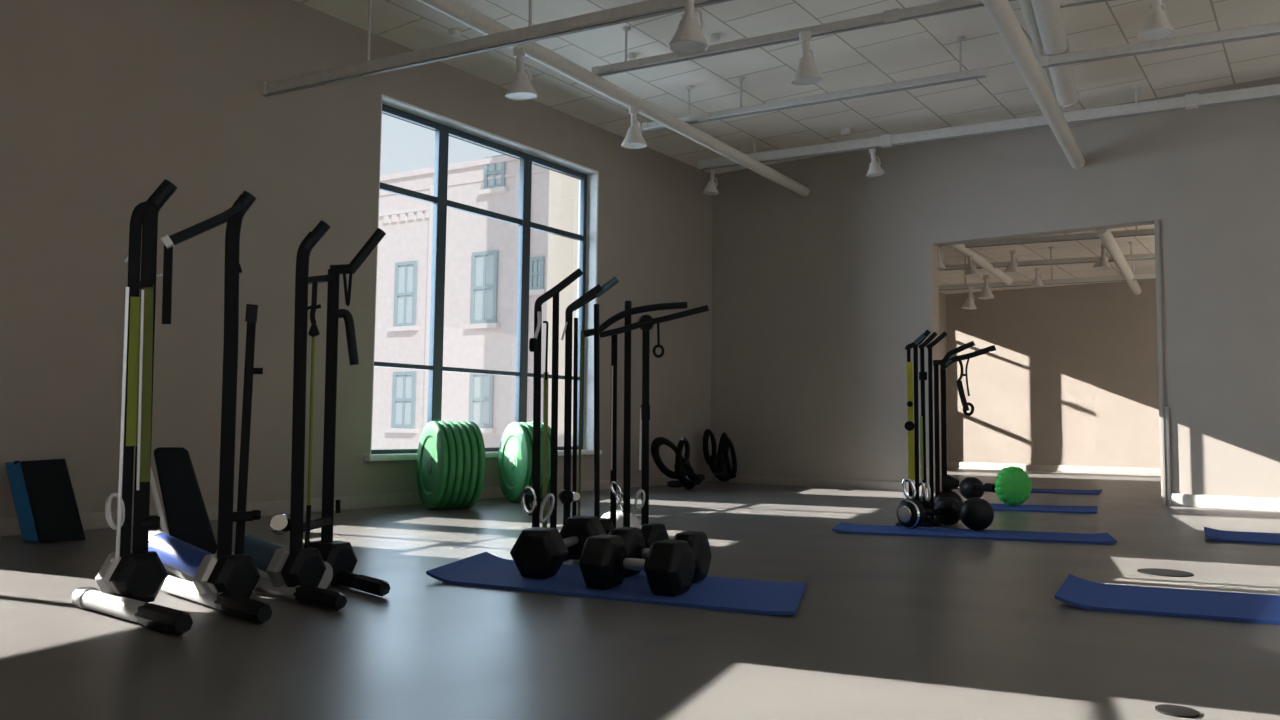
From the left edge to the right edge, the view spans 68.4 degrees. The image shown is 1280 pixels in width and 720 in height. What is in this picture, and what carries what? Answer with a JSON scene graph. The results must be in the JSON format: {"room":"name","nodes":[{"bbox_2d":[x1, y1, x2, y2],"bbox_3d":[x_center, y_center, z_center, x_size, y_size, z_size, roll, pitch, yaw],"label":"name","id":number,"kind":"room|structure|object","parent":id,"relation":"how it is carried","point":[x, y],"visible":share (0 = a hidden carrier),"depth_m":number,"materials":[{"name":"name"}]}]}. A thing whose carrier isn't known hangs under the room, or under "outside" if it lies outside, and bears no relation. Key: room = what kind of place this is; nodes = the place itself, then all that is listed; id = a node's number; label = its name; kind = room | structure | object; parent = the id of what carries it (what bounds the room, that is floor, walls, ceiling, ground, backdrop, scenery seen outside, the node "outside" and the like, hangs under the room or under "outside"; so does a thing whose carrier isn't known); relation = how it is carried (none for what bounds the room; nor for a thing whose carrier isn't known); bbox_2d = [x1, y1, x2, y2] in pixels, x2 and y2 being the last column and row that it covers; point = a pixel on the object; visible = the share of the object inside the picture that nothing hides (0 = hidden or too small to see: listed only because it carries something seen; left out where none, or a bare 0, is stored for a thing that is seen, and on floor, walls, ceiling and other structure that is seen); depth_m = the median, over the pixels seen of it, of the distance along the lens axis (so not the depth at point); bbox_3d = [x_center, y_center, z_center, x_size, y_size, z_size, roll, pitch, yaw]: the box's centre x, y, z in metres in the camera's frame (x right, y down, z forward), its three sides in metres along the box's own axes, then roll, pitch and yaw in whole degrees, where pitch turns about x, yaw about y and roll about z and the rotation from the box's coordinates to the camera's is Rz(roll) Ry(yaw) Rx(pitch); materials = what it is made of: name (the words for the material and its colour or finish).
{"room":"gym","nodes":[
{"label":"gym","id":0,"kind":"room"},
{"bbox_2d":[0,0,711,517],"bbox_3d":[-3.107,-0.767,5.218,0.220,3.375,13.160,-2,-5,36],"label":"wall","id":1,"kind":"structure","parent":0,"point":[103,102],"depth_m":5.80,"materials":[{"name":"paint"}]},
{"bbox_2d":[0,473,710,535],"bbox_3d":[-3.079,0.863,4.971,0.014,0.090,13.000,-2,-5,36],"label":"baseboard","id":2,"kind":"structure","parent":1,"relation":"attached to","point":[95,520],"depth_m":6.41,"materials":[{"name":"paint"}]},
{"bbox_2d":[370,96,381,454],"bbox_3d":[-1.963,-0.608,6.766,0.222,2.583,0.007,-2,-5,36],"label":"trim","id":3,"kind":"structure","parent":1,"relation":"attached to","point":[381,96],"depth_m":6.70,"materials":[{"name":"white paint"}]},
{"bbox_2d":[371,104,586,453],"bbox_3d":[-1.258,-0.535,7.780,0.055,2.571,2.475,-2,-5,36],"label":"window","id":4,"kind":"structure","parent":1,"relation":"in","point":[439,200],"depth_m":7.72,"materials":[{"name":"black metal"}]},
{"bbox_2d":[364,449,601,460],"bbox_3d":[-1.222,0.766,7.654,0.280,0.042,2.583,-2,-5,36],"label":"trim","id":5,"kind":"structure","parent":1,"relation":"attached to","point":[491,454],"depth_m":6.81,"materials":[{"name":"white paint"}]},
{"bbox_2d":[382,94,598,174],"bbox_3d":[-1.211,-1.826,7.855,0.222,0.016,2.493,-2,-5,36],"label":"trim","id":6,"kind":"structure","parent":1,"relation":"attached to","point":[386,100],"depth_m":7.64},
{"bbox_2d":[577,173,598,449],"bbox_3d":[-0.494,-0.453,8.759,0.222,2.583,0.021,-2,-5,36],"label":"trim","id":7,"kind":"structure","parent":1,"relation":"attached to","point":[592,179],"depth_m":8.73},
{"bbox_2d":[0,468,1279,719],"bbox_3d":[2.189,1.001,4.731,9.220,0.106,18.869,-2,-5,36],"label":"floor","id":8,"kind":"structure","parent":0,"point":[882,627],"depth_m":2.72,"materials":[{"name":"grey rubber"}]},
{"bbox_2d":[6,459,85,541],"bbox_3d":[-2.937,0.689,4.678,0.517,0.383,0.255,-2,-5,36],"label":"box","id":9,"kind":"object","parent":8,"relation":"on","point":[45,503],"visible":1,"depth_m":4.64,"materials":[{"name":"black plastic"}]},
{"bbox_2d":[71,179,192,634],"bbox_3d":[-1.486,0.097,2.910,0.657,1.380,0.197,-2,-5,36],"label":"exercise machine","id":10,"kind":"object","parent":8,"relation":"on","point":[128,579],"visible":1,"depth_m":2.95,"materials":[{"name":"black metal"}]},
{"bbox_2d":[148,447,216,581],"bbox_3d":[-1.632,0.577,3.369,0.281,0.511,0.697,3,-5,-32],"label":"bench","id":11,"kind":"object","parent":8,"relation":"on","point":[191,537],"visible":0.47,"depth_m":3.54,"materials":[{"name":"black leather"}]},
{"bbox_2d":[161,191,271,623],"bbox_3d":[-1.374,0.119,3.048,0.725,1.373,0.287,-1,-4,27],"label":"exercise machine","id":12,"kind":"object","parent":8,"relation":"on","point":[225,581],"visible":0.98,"depth_m":3.06,"materials":[{"name":"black metal"}]},
{"bbox_2d":[244,220,390,609],"bbox_3d":[-1.109,0.149,3.394,0.715,1.349,0.473,-2,-5,36],"label":"exercise machine","id":13,"kind":"object","parent":8,"relation":"on","point":[300,572],"visible":0.98,"depth_m":3.26,"materials":[{"name":"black metal"}]},
{"bbox_2d":[416,421,447,508],"bbox_3d":[-1.445,0.728,6.541,0.052,0.610,0.610,4,-5,-29],"label":"bumper plate","id":14,"kind":"object","parent":8,"relation":"on","point":[432,455],"visible":1,"depth_m":6.47,"materials":[{"name":"green rubber"}]},
{"bbox_2d":[435,421,455,508],"bbox_3d":[-1.400,0.731,6.566,0.052,0.610,0.610,4,-5,-29],"label":"bumper plate","id":15,"kind":"object","parent":8,"relation":"on","point":[449,436],"visible":0.2,"depth_m":6.33,"materials":[{"name":"rubber"}]},
{"bbox_2d":[443,421,462,508],"bbox_3d":[-1.354,0.733,6.592,0.052,0.610,0.610,4,-5,-29],"label":"bumper plate","id":16,"kind":"object","parent":8,"relation":"on","point":[456,434],"visible":0.22,"depth_m":6.36,"materials":[{"name":"rubber"}]},
{"bbox_2d":[450,421,470,508],"bbox_3d":[-1.308,0.735,6.618,0.052,0.610,0.610,4,-5,-29],"label":"bumper plate","id":17,"kind":"object","parent":8,"relation":"on","point":[464,436],"visible":0.27,"depth_m":6.39,"materials":[{"name":"rubber"}]},
{"bbox_2d":[457,421,477,507],"bbox_3d":[-1.263,0.738,6.644,0.052,0.610,0.610,4,-5,-29],"label":"bumper plate","id":18,"kind":"object","parent":8,"relation":"on","point":[472,439],"visible":0.22,"depth_m":6.42,"materials":[{"name":"rubber"}]},
{"bbox_2d":[464,421,485,507],"bbox_3d":[-1.217,0.740,6.670,0.052,0.610,0.610,4,-5,-29],"label":"bumper plate","id":19,"kind":"object","parent":8,"relation":"on","point":[479,438],"visible":0.16,"depth_m":6.44,"materials":[{"name":"rubber"}]},
{"bbox_2d":[498,422,531,501],"bbox_3d":[-0.960,0.779,7.199,0.052,0.610,0.610,4,-5,-29],"label":"bumper plate","id":20,"kind":"object","parent":8,"relation":"on","point":[515,450],"visible":0.98,"depth_m":7.15,"materials":[{"name":"rubber"}]},
{"bbox_2d":[518,422,532,501],"bbox_3d":[-0.914,0.782,7.225,0.052,0.610,0.610,4,-5,-29],"label":"bumper plate","id":21,"kind":"object","parent":8,"relation":"on","point":[529,429],"visible":0.08,"depth_m":7.04,"materials":[{"name":"rubber"}]},
{"bbox_2d":[526,422,542,500],"bbox_3d":[-0.869,0.784,7.251,0.052,0.610,0.610,4,-5,-29],"label":"bumper plate","id":22,"kind":"object","parent":8,"relation":"on","point":[529,423],"visible":0.08,"depth_m":7.00,"materials":[{"name":"rubber"}]},
{"bbox_2d":[530,422,550,501],"bbox_3d":[-0.823,0.786,7.277,0.052,0.610,0.610,4,-5,-29],"label":"bumper plate","id":23,"kind":"object","parent":8,"relation":"on","point":[549,445],"visible":0.03,"depth_m":7.04,"materials":[{"name":"rubber"}]},
{"bbox_2d":[547,475,550,494],"bbox_3d":[-0.660,0.939,7.076,0.052,0.144,0.048,4,-5,-29],"label":"bumper plate","id":24,"kind":"object","parent":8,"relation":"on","point":[548,488],"depth_m":7.08,"materials":[{"name":"rubber"}]},
{"bbox_2d":[548,426,550,444],"bbox_3d":[-0.660,0.571,7.125,0.052,0.135,0.049,4,-5,-29],"label":"bumper plate","id":25,"kind":"object","parent":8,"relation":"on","point":[549,436],"depth_m":7.14,"materials":[{"name":"rubber"}]},
{"bbox_2d":[521,268,582,560],"bbox_3d":[-0.403,0.233,4.236,0.216,1.310,0.209,-2,-5,36],"label":"exercise machine","id":26,"kind":"object","parent":8,"relation":"on","point":[538,514],"visible":0.81,"depth_m":4.23,"materials":[{"name":"black metal"}]},
{"bbox_2d":[559,276,618,524],"bbox_3d":[-0.276,0.259,4.497,0.237,1.345,0.272,-2,-5,36],"label":"exercise machine","id":27,"kind":"object","parent":8,"relation":"on","point":[566,496],"visible":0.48,"depth_m":4.49,"materials":[{"name":"black metal"}]},
{"bbox_2d":[594,304,599,517],"bbox_3d":[-0.201,0.319,4.594,0.180,1.191,0.180,-2,-5,36],"label":"pole","id":28,"kind":"object","parent":8,"relation":"on","point":[596,306],"visible":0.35,"depth_m":4.59,"materials":[{"name":"black metal"}]},
{"bbox_2d":[426,552,805,614],"bbox_3d":[-0.092,0.824,3.540,1.530,0.040,0.567,-1,-4,24],"label":"exercise mat","id":29,"kind":"object","parent":8,"relation":"on","point":[485,569],"visible":0.76,"depth_m":3.41,"materials":[{"name":"blue plastic"}]},
{"bbox_2d":[510,515,606,578],"bbox_3d":[-0.320,0.760,3.880,0.206,0.182,0.658,0,-4,16],"label":"dumbbell","id":30,"kind":"object","parent":29,"relation":"on","point":[538,552],"visible":0.92,"depth_m":3.59,"materials":[{"name":"black rubber"}]},
{"bbox_2d":[579,534,694,596],"bbox_3d":[-0.012,0.727,3.352,0.395,0.182,0.206,-1,-4,27],"label":"dumbbell","id":31,"kind":"object","parent":29,"relation":"on","point":[604,562],"visible":1,"depth_m":3.31,"materials":[{"name":"black rubber"}]},
{"bbox_2d":[608,527,711,582],"bbox_3d":[0.066,0.747,3.624,0.396,0.182,0.206,-1,-4,26],"label":"dumbbell","id":32,"kind":"object","parent":29,"relation":"on","point":[633,538],"visible":0.44,"depth_m":3.57,"materials":[{"name":"black rubber"}]},
{"bbox_2d":[598,518,669,547],"bbox_3d":[-0.065,0.831,4.413,0.433,0.147,0.166,-3,-5,41],"label":"dumbbell","id":33,"kind":"object","parent":8,"relation":"on","point":[654,532],"visible":0.25,"depth_m":4.27,"materials":[{"name":"black rubber"}]},
{"bbox_2d":[583,301,708,528],"bbox_3d":[0.020,0.331,4.902,0.618,1.215,0.642,1,-4,-1],"label":"exercise machine","id":34,"kind":"object","parent":8,"relation":"on","point":[623,517],"visible":0.91,"depth_m":4.64,"materials":[{"name":"black metal"}]},
{"bbox_2d":[651,437,704,488],"bbox_3d":[0.357,0.978,8.918,0.503,0.492,0.214,0,-4,10],"label":"coiled rope","id":35,"kind":"object","parent":8,"relation":"on","point":[683,468],"visible":1,"depth_m":8.89,"materials":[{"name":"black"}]},
{"bbox_2d":[703,429,736,481],"bbox_3d":[0.827,0.991,9.781,0.352,0.547,0.138,1,-4,-4],"label":"coiled rope","id":36,"kind":"object","parent":8,"relation":"on","point":[722,469],"visible":1,"depth_m":9.74,"materials":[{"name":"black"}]},
{"bbox_2d":[895,330,932,526],"bbox_3d":[1.677,0.415,5.784,0.220,1.208,0.220,-2,-5,36],"label":"exercise machine","id":37,"kind":"object","parent":8,"relation":"on","point":[912,425],"visible":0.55,"depth_m":5.76,"materials":[{"name":"black metal"}]},
{"bbox_2d":[918,331,947,526],"bbox_3d":[1.798,0.422,5.905,0.222,1.214,0.200,-2,-5,36],"label":"exercise machine","id":38,"kind":"object","parent":8,"relation":"on","point":[926,504],"visible":0.79,"depth_m":5.91,"materials":[{"name":"black metal"}]},
{"bbox_2d":[933,341,995,522],"bbox_3d":[2.037,0.457,6.045,0.453,1.169,0.230,-2,-5,36],"label":"exercise machine","id":39,"kind":"object","parent":8,"relation":"on","point":[948,482],"visible":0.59,"depth_m":6.10,"materials":[{"name":"black metal"}]},
{"bbox_2d":[956,357,973,415],"bbox_3d":[2.083,0.167,6.038,0.108,0.381,0.022,-1,-4,17],"label":"strap","id":40,"kind":"object","parent":39,"relation":"hanging from","point":[964,402],"visible":1,"depth_m":6.03,"materials":[{"name":"black fabric"}]},
{"bbox_2d":[832,522,1116,543],"bbox_3d":[1.872,0.981,5.356,1.502,0.024,0.412,0,-4,16],"label":"exercise mat","id":41,"kind":"object","parent":8,"relation":"on","point":[1088,538],"visible":0.99,"depth_m":5.29,"materials":[{"name":"blue plastic"}]},
{"bbox_2d":[896,497,960,528],"bbox_3d":[1.725,0.910,5.618,0.455,0.170,0.171,3,-5,-34],"label":"dumbbell","id":42,"kind":"object","parent":41,"relation":"on","point":[911,513],"visible":0.99,"depth_m":5.58,"materials":[{"name":"black rubber"}]},
{"bbox_2d":[934,490,993,529],"bbox_3d":[1.969,0.914,5.772,0.190,0.190,0.756,0,-4,3],"label":"dumbbell","id":43,"kind":"object","parent":41,"relation":"on","point":[975,513],"visible":0.68,"depth_m":5.41,"materials":[{"name":"black rubber"}]},
{"bbox_2d":[985,488,1101,493],"bbox_3d":[3.850,1.272,9.203,1.302,0.020,0.542,0,-4,17],"label":"exercise mat","id":44,"kind":"object","parent":8,"relation":"on","point":[1034,490],"visible":0.55,"depth_m":9.03,"materials":[{"name":"blue plastic"}]},
{"bbox_2d":[990,503,1097,512],"bbox_3d":[2.919,1.121,7.164,1.123,0.018,0.528,0,-4,15],"label":"exercise mat","id":45,"kind":"object","parent":8,"relation":"on","point":[999,507],"visible":0.7,"depth_m":7.04,"materials":[{"name":"blue plastic"}]},
{"bbox_2d":[955,466,1031,505],"bbox_3d":[2.804,0.998,7.679,0.304,0.304,1.047,1,-4,-7],"label":"dumbbell","id":46,"kind":"object","parent":45,"relation":"on","point":[1012,485],"visible":0.98,"depth_m":7.19,"materials":[{"name":"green rubber"}]},
{"bbox_2d":[1055,574,1279,624],"bbox_3d":[2.211,0.824,3.157,1.525,0.042,0.543,-1,-4,22],"label":"exercise mat","id":47,"kind":"object","parent":8,"relation":"on","point":[1075,591],"visible":1,"depth_m":3.24,"materials":[{"name":"blue plastic"}]},
{"bbox_2d":[1204,527,1279,543],"bbox_3d":[3.892,0.988,5.169,1.453,0.032,0.532,-1,-4,22],"label":"exercise mat","id":48,"kind":"object","parent":8,"relation":"on","point":[1229,536],"visible":1,"depth_m":5.29,"materials":[{"name":"blue plastic"}]},
{"bbox_2d":[295,0,1279,173],"bbox_3d":[0.540,-2.651,2.677,9.220,0.120,13.160,-2,-5,36],"label":"ceiling","id":49,"kind":"structure","parent":0,"point":[925,46],"depth_m":7.15,"materials":[{"name":"white paint"}]},
{"bbox_2d":[449,28,461,37],"bbox_3d":[-1.313,-2.316,6.687,0.090,0.040,0.090,-2,-5,36],"label":"ceiling detector","id":50,"kind":"object","parent":49,"relation":"attached to","point":[453,32],"visible":1,"depth_m":6.66,"materials":[{"name":"white plastic"}]},
{"bbox_2d":[260,0,732,96],"bbox_3d":[0.179,-2.099,4.748,5.815,0.704,0.069,-1,-4,27],"label":"ceiling pipe","id":51,"kind":"object","parent":49,"relation":"hanging from","point":[649,8],"visible":1,"depth_m":5.23,"materials":[{"name":"metal"}]},
{"bbox_2d":[668,0,708,54],"bbox_3d":[0.234,-1.643,4.534,0.194,0.296,0.194,2,-4,-20],"label":"track spotlight","id":52,"kind":"object","parent":51,"relation":"attached to","point":[688,39],"visible":1,"depth_m":4.50,"materials":[{"name":"white metal"}]},
{"bbox_2d":[627,53,636,59],"bbox_3d":[-0.060,-2.273,7.085,0.070,0.040,0.070,-2,-5,36],"label":"ceiling detector","id":53,"kind":"object","parent":49,"relation":"attached to","point":[631,56],"visible":0.9,"depth_m":7.06,"materials":[{"name":"white plastic"}]},
{"bbox_2d":[709,34,720,41],"bbox_3d":[0.535,-2.292,6.719,0.080,0.040,0.080,-2,-5,36],"label":"ceiling detector","id":54,"kind":"object","parent":49,"relation":"attached to","point":[713,37],"visible":1,"depth_m":6.70,"materials":[{"name":"white plastic"}]},
{"bbox_2d":[592,0,1015,76],"bbox_3d":[1.433,-2.208,5.801,3.969,0.312,0.062,-1,-4,27],"label":"ceiling pipe","id":55,"kind":"object","parent":49,"relation":"hanging from","point":[897,15],"visible":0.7,"depth_m":6.00,"materials":[{"name":"metal"}]},
{"bbox_2d":[791,31,822,84],"bbox_3d":[1.054,-1.902,5.941,0.203,0.320,0.203,2,-4,-19],"label":"track spotlight","id":56,"kind":"object","parent":55,"relation":"attached to","point":[806,73],"visible":1,"depth_m":5.90,"materials":[{"name":"white metal"}]},
{"bbox_2d":[642,36,987,130],"bbox_3d":[1.233,-2.110,7.275,2.740,0.310,0.075,-1,-5,29],"label":"ceiling pipe","id":57,"kind":"object","parent":49,"relation":"hanging from","point":[981,72],"visible":1,"depth_m":7.12,"materials":[{"name":"metal"}]},
{"bbox_2d":[841,128,851,135],"bbox_3d":[1.922,-2.122,8.788,0.100,0.060,0.100,-2,-5,36],"label":"ceiling detector","id":58,"kind":"object","parent":49,"relation":"attached to","point":[844,131],"visible":1,"depth_m":8.75,"materials":[{"name":"white plastic"}]},
{"bbox_2d":[697,84,1279,169],"bbox_3d":[4.015,-2.093,7.620,7.747,0.228,0.075,-1,-4,28],"label":"ceiling pipe","id":59,"kind":"object","parent":49,"relation":"hanging from","point":[1195,100],"visible":1,"depth_m":8.04,"materials":[{"name":"metal"}]},
{"bbox_2d":[703,169,718,194],"bbox_3d":[0.707,-1.780,9.412,0.163,0.255,0.162,2,-4,-22],"label":"track spotlight","id":60,"kind":"object","parent":59,"relation":"attached to","point":[710,189],"visible":1,"depth_m":9.38,"materials":[{"name":"white metal"}]},
{"bbox_2d":[866,148,884,176],"bbox_3d":[2.156,-1.814,8.625,0.166,0.263,0.166,4,-5,-40],"label":"track spotlight","id":61,"kind":"object","parent":59,"relation":"attached to","point":[875,170],"visible":1,"depth_m":8.60,"materials":[{"name":"white metal"}]},
{"bbox_2d":[1019,0,1055,98],"bbox_3d":[2.829,-2.212,6.644,0.077,0.154,2.121,-1,-5,29],"label":"duct","id":62,"kind":"object","parent":49,"relation":"attached to","point":[1026,5],"visible":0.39,"depth_m":6.26,"materials":[{"name":"metal"}]},
{"bbox_2d":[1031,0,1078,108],"bbox_3d":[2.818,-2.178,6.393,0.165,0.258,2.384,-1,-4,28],"label":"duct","id":63,"kind":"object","parent":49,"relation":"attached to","point":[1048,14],"visible":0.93,"depth_m":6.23,"materials":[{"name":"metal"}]},
{"bbox_2d":[1059,0,1113,7],"bbox_3d":[3.105,-2.265,5.569,1.166,0.190,0.059,-1,-4,22],"label":"ceiling pipe","id":64,"kind":"object","parent":49,"relation":"attached to","point":[1063,3],"visible":0.83,"depth_m":5.73,"materials":[{"name":"metal"}]},
{"bbox_2d":[1137,0,1174,39],"bbox_3d":[3.011,-2.042,5.509,0.193,0.299,0.193,2,-4,-15],"label":"track spotlight","id":65,"kind":"object","parent":64,"relation":"attached to","point":[1156,26],"visible":1,"depth_m":5.47,"materials":[{"name":"white metal"}]},
{"bbox_2d":[1040,3,1279,67],"bbox_3d":[3.842,-2.171,5.902,2.467,0.315,0.069,-1,-4,26],"label":"ceiling pipe","id":66,"kind":"object","parent":49,"relation":"hanging from","point":[1271,29],"visible":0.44,"depth_m":6.09,"materials":[{"name":"metal"}]},
{"bbox_2d":[938,246,945,269],"bbox_3d":[2.994,-1.049,9.515,0.172,0.270,0.173,-2,-5,33],"label":"track spotlight","id":67,"kind":"object","parent":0,"point":[941,266],"visible":0.46,"depth_m":9.48,"materials":[{"name":"white metal"}]},
{"bbox_2d":[939,292,947,468],"bbox_3d":[2.988,0.147,12.274,0.200,2.668,5.509,-2,-5,36],"label":"wall","id":68,"kind":"structure","parent":0,"point":[942,297],"depth_m":14.34,"materials":[{"name":"paint"}]},
{"bbox_2d":[711,76,1279,505],"bbox_3d":[4.456,-0.504,7.714,9.000,3.375,0.160,-2,-5,36],"label":"wall","id":69,"kind":"structure","parent":0,"point":[819,298],"depth_m":8.85,"materials":[{"name":"paint"}]},
{"bbox_2d":[418,0,809,196],"bbox_3d":[-1.454,-2.103,4.983,0.104,0.104,11.440,-2,-5,33],"label":"ceiling pipe","id":70,"kind":"object","parent":69,"relation":"attached to","point":[454,9],"visible":1,"depth_m":6.78,"materials":[{"name":"metal"}]},
{"bbox_2d":[505,47,537,100],"bbox_3d":[-0.746,-1.808,5.948,0.202,0.317,0.203,4,-5,-39],"label":"track spotlight","id":71,"kind":"object","parent":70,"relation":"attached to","point":[520,88],"visible":1,"depth_m":5.91,"materials":[{"name":"white metal"}]},
{"bbox_2d":[621,106,646,148],"bbox_3d":[-0.042,-1.735,7.017,0.194,0.297,0.194,-2,-5,30],"label":"track spotlight","id":72,"kind":"object","parent":70,"relation":"attached to","point":[634,139],"visible":1,"depth_m":6.98,"materials":[{"name":"white metal"}]},
{"bbox_2d":[711,473,928,492],"bbox_3d":[1.747,1.231,9.468,2.423,0.090,0.014,-2,-5,36],"label":"baseboard","id":73,"kind":"structure","parent":69,"relation":"attached to","point":[750,479],"depth_m":9.42,"materials":[{"name":"paint"}]},
{"bbox_2d":[931,243,940,492],"bbox_3d":[2.792,0.069,8.896,0.013,2.355,0.164,-2,-5,36],"label":"trim","id":74,"kind":"structure","parent":69,"relation":"attached to","point":[934,249],"depth_m":8.91,"materials":[{"name":"paint"}]},
{"bbox_2d":[982,0,1084,169],"bbox_3d":[1.744,-1.983,4.820,0.116,0.145,7.916,-2,-5,31],"label":"ceiling pipe","id":75,"kind":"object","parent":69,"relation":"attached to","point":[1001,12],"visible":1,"depth_m":6.06,"materials":[{"name":"metal"}]},
{"bbox_2d":[932,218,1157,245],"bbox_3d":[3.570,-1.130,8.416,1.883,0.013,0.164,-2,-5,36],"label":"trim","id":76,"kind":"structure","parent":69,"relation":"attached to","point":[1148,221],"depth_m":8.34,"materials":[{"name":"paint"}]},
{"bbox_2d":[1154,220,1166,505],"bbox_3d":[4.306,0.015,7.774,0.034,2.343,0.182,-2,-5,36],"label":"trim","id":77,"kind":"structure","parent":69,"relation":"attached to","point":[1156,222],"depth_m":7.70,"materials":[{"name":"paint"}]},
{"bbox_2d":[1164,407,1170,505],"bbox_3d":[4.278,0.779,7.636,0.029,0.800,0.016,-2,-5,36],"label":"trim","id":78,"kind":"structure","parent":69,"relation":"attached to","point":[1167,439],"depth_m":7.63,"materials":[{"name":"metal"}]},
{"bbox_2d":[1172,494,1279,511],"bbox_3d":[6.150,1.056,6.235,4.618,0.100,0.016,-2,-5,36],"label":"baseboard","id":79,"kind":"structure","parent":69,"relation":"attached to","point":[1183,500],"depth_m":7.37,"materials":[{"name":"white paint"}]},
{"bbox_2d":[938,224,1155,293],"bbox_3d":[5.360,-1.326,10.764,5.900,0.120,5.709,-2,-5,36],"label":"ceiling","id":80,"kind":"structure","parent":0,"point":[1142,244],"depth_m":11.43,"materials":[{"name":"white paint"}]},
{"bbox_2d":[938,242,1154,270],"bbox_3d":[4.655,-1.179,10.668,3.932,0.203,0.059,-1,-4,24],"label":"ceiling pipe","id":81,"kind":"object","parent":80,"relation":"hanging from","point":[1130,257],"visible":0.58,"depth_m":10.63,"materials":[{"name":"metal"}]},
{"bbox_2d":[964,255,979,276],"bbox_3d":[3.526,-1.016,10.021,0.162,0.254,0.163,-3,-5,42],"label":"track spotlight","id":82,"kind":"object","parent":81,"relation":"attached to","point":[971,271],"visible":0.97,"depth_m":9.99,"materials":[{"name":"white metal"}]},
{"bbox_2d":[1031,268,1043,287],"bbox_3d":[4.500,-0.936,10.676,0.143,0.214,0.143,-1,-4,19],"label":"track spotlight","id":83,"kind":"object","parent":81,"relation":"attached to","point":[1037,283],"visible":1,"depth_m":10.66,"materials":[{"name":"white metal"}]},
{"bbox_2d":[939,260,1155,290],"bbox_3d":[5.242,-1.072,11.669,4.642,0.266,0.059,-1,-4,27],"label":"ceiling pipe","id":84,"kind":"object","parent":80,"relation":"hanging from","point":[1051,281],"visible":0.36,"depth_m":11.70,"materials":[{"name":"metal"}]},
{"bbox_2d":[961,287,976,309],"bbox_3d":[4.178,-0.788,11.967,0.182,0.285,0.183,-1,-4,21],"label":"track spotlight","id":85,"kind":"object","parent":84,"relation":"attached to","point":[969,303],"visible":1,"depth_m":11.94,"materials":[{"name":"white metal"}]},
{"bbox_2d":[978,275,994,298],"bbox_3d":[4.048,-0.857,11.018,0.184,0.275,0.184,-1,-4,19],"label":"track spotlight","id":86,"kind":"object","parent":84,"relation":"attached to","point":[986,293],"visible":1,"depth_m":10.98,"materials":[{"name":"white metal"}]},
{"bbox_2d":[964,226,1154,247],"bbox_3d":[4.444,-1.283,9.206,2.543,0.203,0.059,-1,-4,26],"label":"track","id":87,"kind":"object","parent":80,"relation":"hanging from","point":[1138,232],"visible":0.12,"depth_m":9.33,"materials":[{"name":"metal"}]},
{"bbox_2d":[950,244,1013,284],"bbox_3d":[3.913,-1.089,10.708,0.090,0.090,3.182,-2,-5,32],"label":"ceiling pipe","id":88,"kind":"object","parent":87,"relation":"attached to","point":[967,252],"visible":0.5,"depth_m":10.54,"materials":[{"name":"metal"}]},
{"bbox_2d":[1004,250,1019,273],"bbox_3d":[3.882,-1.025,9.835,0.163,0.250,0.163,-1,-4,28],"label":"track spotlight","id":89,"kind":"object","parent":87,"relation":"attached to","point":[1012,268],"visible":1,"depth_m":9.81,"materials":[{"name":"white metal"}]},
{"bbox_2d":[1095,229,1141,294],"bbox_3d":[5.403,-1.061,10.554,0.110,0.110,4.532,-2,-5,31],"label":"ceiling pipe","id":90,"kind":"object","parent":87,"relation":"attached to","point":[1105,235],"visible":0.81,"depth_m":9.91,"materials":[{"name":"metal"}]},
{"bbox_2d":[1093,244,1110,268],"bbox_3d":[4.637,-1.041,9.465,0.162,0.254,0.163,-2,-5,33],"label":"track spotlight","id":91,"kind":"object","parent":90,"relation":"attached to","point":[1102,262],"visible":0.97,"depth_m":9.44,"materials":[{"name":"white metal"}]},
{"bbox_2d":[946,279,1160,468],"bbox_3d":[6.974,0.237,12.882,5.900,2.668,0.200,-2,-5,36],"label":"wall","id":92,"kind":"structure","parent":0,"point":[1070,378],"depth_m":13.48,"materials":[{"name":"paint"}]},
{"bbox_2d":[947,462,1160,475],"bbox_3d":[6.895,1.511,12.706,5.500,0.100,0.016,-2,-5,36],"label":"baseboard","id":93,"kind":"structure","parent":92,"relation":"attached to","point":[956,465],"depth_m":13.36,"materials":[{"name":"white paint"}]},
{"label":"outside","id":94,"kind":"structure","parent":0,"visible":0},
{"bbox_2d":[371,154,547,449],"bbox_3d":[-5.168,0.617,22.762,11.130,8.980,5.120,-2,-5,29],"label":"brick building","id":95,"kind":"structure","parent":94,"point":[481,261],"depth_m":19.27,"materials":[{"name":"brick"}]},
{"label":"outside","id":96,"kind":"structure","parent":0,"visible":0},
{"bbox_2d":[544,169,578,445],"bbox_3d":[0.657,-0.886,16.094,4.700,11.200,1.920,1,-4,-7],"label":"stucco building","id":97,"kind":"structure","parent":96,"point":[563,190],"depth_m":15.07,"materials":[{"name":"paint"}]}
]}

